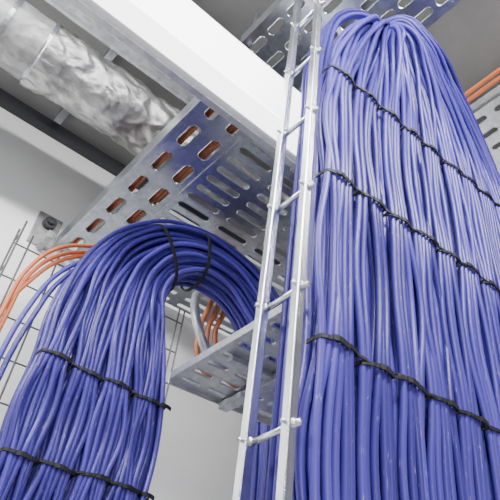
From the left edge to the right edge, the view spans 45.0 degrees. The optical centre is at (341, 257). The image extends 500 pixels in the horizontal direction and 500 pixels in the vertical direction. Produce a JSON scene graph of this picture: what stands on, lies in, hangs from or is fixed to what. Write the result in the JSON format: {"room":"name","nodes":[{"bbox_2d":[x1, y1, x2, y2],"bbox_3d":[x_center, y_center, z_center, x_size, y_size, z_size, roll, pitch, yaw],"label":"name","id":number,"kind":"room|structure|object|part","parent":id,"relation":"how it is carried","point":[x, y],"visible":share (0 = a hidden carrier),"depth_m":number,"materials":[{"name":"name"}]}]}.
{"room":"server room","nodes":[
{"label":"server room","id":0,"kind":"room"},
{"bbox_2d":[0,107,283,499],"bbox_3d":[-1.220,1.212,2.357,0.150,4.200,8.000,-32,-50,32],"label":"wall","id":1,"kind":"structure","parent":0,"point":[197,456],"depth_m":3.06,"materials":[{"name":"paint"}]},
{"bbox_2d":[26,211,62,250],"bbox_3d":[-1.447,-0.155,2.930,0.140,0.220,0.120,-32,-50,32],"label":"wall bracket","id":2,"kind":"object","parent":1,"relation":"attached to","point":[45,230],"visible":0.91,"depth_m":2.95,"materials":[{"name":"metal"}]},
{"bbox_3d":[-1.440,-0.086,2.871,0.130,0.040,0.030,-32,-50,32],"label":"arm","id":3,"kind":"part","parent":2,"relation":"part of","materials":[{"name":"metal"}]},
{"bbox_2d":[54,97,293,334],"bbox_3d":[-0.560,-0.120,2.922,1.350,0.090,1.134,-32,-50,32],"label":"cable tray","id":4,"kind":"object","parent":2,"relation":"attached to","point":[196,114],"visible":0.38,"depth_m":2.66,"materials":[{"name":"metal"}]},
{"bbox_2d":[190,291,227,368],"bbox_3d":[-0.499,0.447,3.028,0.292,0.648,0.788,-32,-50,32],"label":"hose","id":5,"kind":"object","parent":4,"relation":"attached to","point":[203,343],"visible":0.42,"depth_m":2.69,"materials":[{"name":"plastic"}]},
{"bbox_2d":[194,299,238,388],"bbox_3d":[-0.467,0.520,3.157,0.028,0.581,0.735,-32,-50,32],"label":"cable","id":6,"kind":"object","parent":4,"relation":"hanging from","point":[205,314],"visible":0.34,"depth_m":3.02,"materials":[{"name":"orange plastic"}]},
{"bbox_2d":[0,88,284,277],"bbox_3d":[-1.137,-0.397,3.644,0.040,0.080,8.000,-32,-50,32],"label":"trim","id":7,"kind":"structure","parent":1,"relation":"attached to","point":[8,102],"depth_m":3.32,"materials":[{"name":"metal"}]},
{"bbox_2d":[167,304,281,425],"bbox_3d":[-0.176,0.408,2.016,0.646,0.065,0.554,-32,-50,32],"label":"cable tray","id":8,"kind":"object","parent":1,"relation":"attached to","point":[184,377],"visible":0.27,"depth_m":2.00,"materials":[{"name":"metal"}]},
{"bbox_3d":[-0.204,0.401,1.979,0.640,0.028,0.040,-32,-50,32],"label":"arm","id":9,"kind":"part","parent":8,"relation":"part of","materials":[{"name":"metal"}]},
{"bbox_3d":[-0.184,0.443,2.036,0.030,0.018,0.510,-32,-50,32],"label":"arm","id":10,"kind":"part","parent":8,"relation":"part of","materials":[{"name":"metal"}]},
{"bbox_2d":[0,0,499,257],"bbox_3d":[0.858,-1.642,2.303,5.750,0.100,8.150,-32,-50,32],"label":"ceiling","id":11,"kind":"structure","parent":0,"point":[468,33],"depth_m":2.92,"materials":[{"name":"paint"}]},
{"bbox_2d":[54,48,117,123],"bbox_3d":[-0.763,-1.252,2.653,2.200,0.060,0.040,-32,-50,32],"label":"channel","id":12,"kind":"object","parent":11,"relation":"attached to","point":[110,54],"visible":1,"depth_m":3.17,"materials":[{"name":"metal"}]},
{"bbox_2d":[0,0,291,245],"bbox_3d":[-0.805,-0.550,2.983,0.334,0.333,6.400,-32,-50,32],"label":"air duct","id":13,"kind":"object","parent":12,"relation":"hanging from","point":[48,60],"visible":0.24,"depth_m":2.59,"materials":[{"name":"metal"}]},
{"bbox_2d":[45,0,294,172],"bbox_3d":[-0.405,-0.781,3.039,0.370,0.270,6.800,-32,-50,32],"label":"cable tray","id":14,"kind":"object","parent":11,"relation":"hanging from","point":[63,6],"visible":0.02,"depth_m":2.69,"materials":[{"name":"metal"}]},
{"bbox_2d":[66,0,300,170],"bbox_3d":[-0.125,-0.473,2.413,0.143,0.268,7.000,-32,-50,32],"label":"ceiling lamp","id":15,"kind":"object","parent":11,"relation":"hanging from","point":[178,38],"visible":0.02,"depth_m":2.06,"materials":[{"name":"white paint"}]},
{"bbox_2d":[131,0,300,132],"bbox_3d":[-0.077,-0.509,2.383,0.010,0.243,6.980,-32,-50,32],"label":"diffuser","id":16,"kind":"object","parent":15,"relation":"attached to","point":[187,22],"depth_m":2.10,"materials":[{"name":"white plastic"}]},
{"bbox_2d":[284,0,376,77],"bbox_3d":[-0.290,-0.933,3.022,2.200,0.060,0.040,-32,-50,32],"label":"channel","id":17,"kind":"object","parent":11,"relation":"attached to","point":[367,3],"visible":0.02,"depth_m":2.76,"materials":[{"name":"metal"}]},
{"bbox_2d":[240,0,460,92],"bbox_3d":[0.031,-1.111,2.618,0.850,0.310,0.516,-32,-50,32],"label":"cable tray","id":18,"kind":"object","parent":11,"relation":"hanging from","point":[276,42],"visible":0.36,"depth_m":2.54,"materials":[{"name":"metal"}]},
{"bbox_3d":[-0.406,-1.046,2.698,0.024,0.310,0.021,-32,-50,32],"label":"threaded rod","id":19,"kind":"part","parent":18,"relation":"part of","materials":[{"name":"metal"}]},
{"bbox_2d":[470,85,499,173],"bbox_3d":[1.338,-0.899,2.841,2.300,0.083,0.616,-32,-50,32],"label":"cable tray","id":20,"kind":"object","parent":11,"relation":"hanging from","point":[484,106],"visible":0.11,"depth_m":3.01,"materials":[{"name":"metal"}]},
{"bbox_2d":[464,67,499,102],"bbox_3d":[1.056,-1.068,2.603,2.300,0.041,0.072,-32,-50,32],"label":"cables","id":21,"kind":"object","parent":20,"relation":"attached to","point":[497,71],"visible":0.17,"depth_m":2.87,"materials":[{"name":"plastic"}]},
{"bbox_3d":[0.828,1.559,-0.570,5.600,0.100,8.000,-32,-50,32],"label":"floor","id":22,"kind":"structure","parent":0,"visible":0},
{"bbox_2d":[0,221,184,405],"bbox_3d":[-0.910,1.176,1.356,0.072,2.960,0.717,-32,-50,32],"label":"tray","id":23,"kind":"object","parent":22,"relation":"on","point":[17,237],"visible":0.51,"depth_m":2.07,"materials":[{"name":"metal"}]},
{"bbox_2d":[0,260,79,380],"bbox_3d":[-0.912,1.109,1.392,0.027,3.108,0.521,-30,-49,31],"label":"cable","id":24,"kind":"object","parent":23,"relation":"attached to","point":[3,367],"visible":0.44,"depth_m":1.97,"materials":[{"name":"plastic"}]},
{"bbox_2d":[0,244,94,331],"bbox_3d":[-0.933,1.071,1.408,0.052,3.187,0.569,-31,-49,31],"label":"cable","id":25,"kind":"object","parent":23,"relation":"attached to","point":[20,283],"visible":0.5,"depth_m":2.07,"materials":[{"name":"plastic"}]},
{"bbox_2d":[0,219,281,499],"bbox_3d":[-0.618,1.201,1.667,0.224,3.348,1.160,-32,-50,32],"label":"cable bundle","id":26,"kind":"object","parent":22,"relation":"on","point":[87,425],"visible":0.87,"depth_m":2.00,"materials":[{"name":"plastic"}]},
{"bbox_2d":[232,0,325,499],"bbox_3d":[-0.135,0.203,1.156,0.157,4.190,0.035,-32,-50,32],"label":"ladder","id":27,"kind":"object","parent":22,"relation":"on","point":[289,420],"visible":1,"depth_m":1.27,"materials":[{"name":"metal"}]},
{"bbox_3d":[-0.172,0.233,1.191,0.013,4.190,0.020,-32,-50,32],"label":"rail","id":28,"kind":"part","parent":27,"relation":"part of","materials":[{"name":"metal"}]},
{"bbox_3d":[-0.088,0.180,1.128,0.013,4.190,0.020,-32,-50,32],"label":"rail","id":29,"kind":"part","parent":27,"relation":"part of","materials":[{"name":"metal"}]},
{"bbox_2d":[265,8,499,499],"bbox_3d":[0.252,0.653,1.380,0.476,3.825,1.162,-32,-50,32],"label":"cable bundle","id":30,"kind":"object","parent":22,"relation":"on","point":[399,388],"visible":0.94,"depth_m":1.51,"materials":[{"name":"plastic"}]}
]}

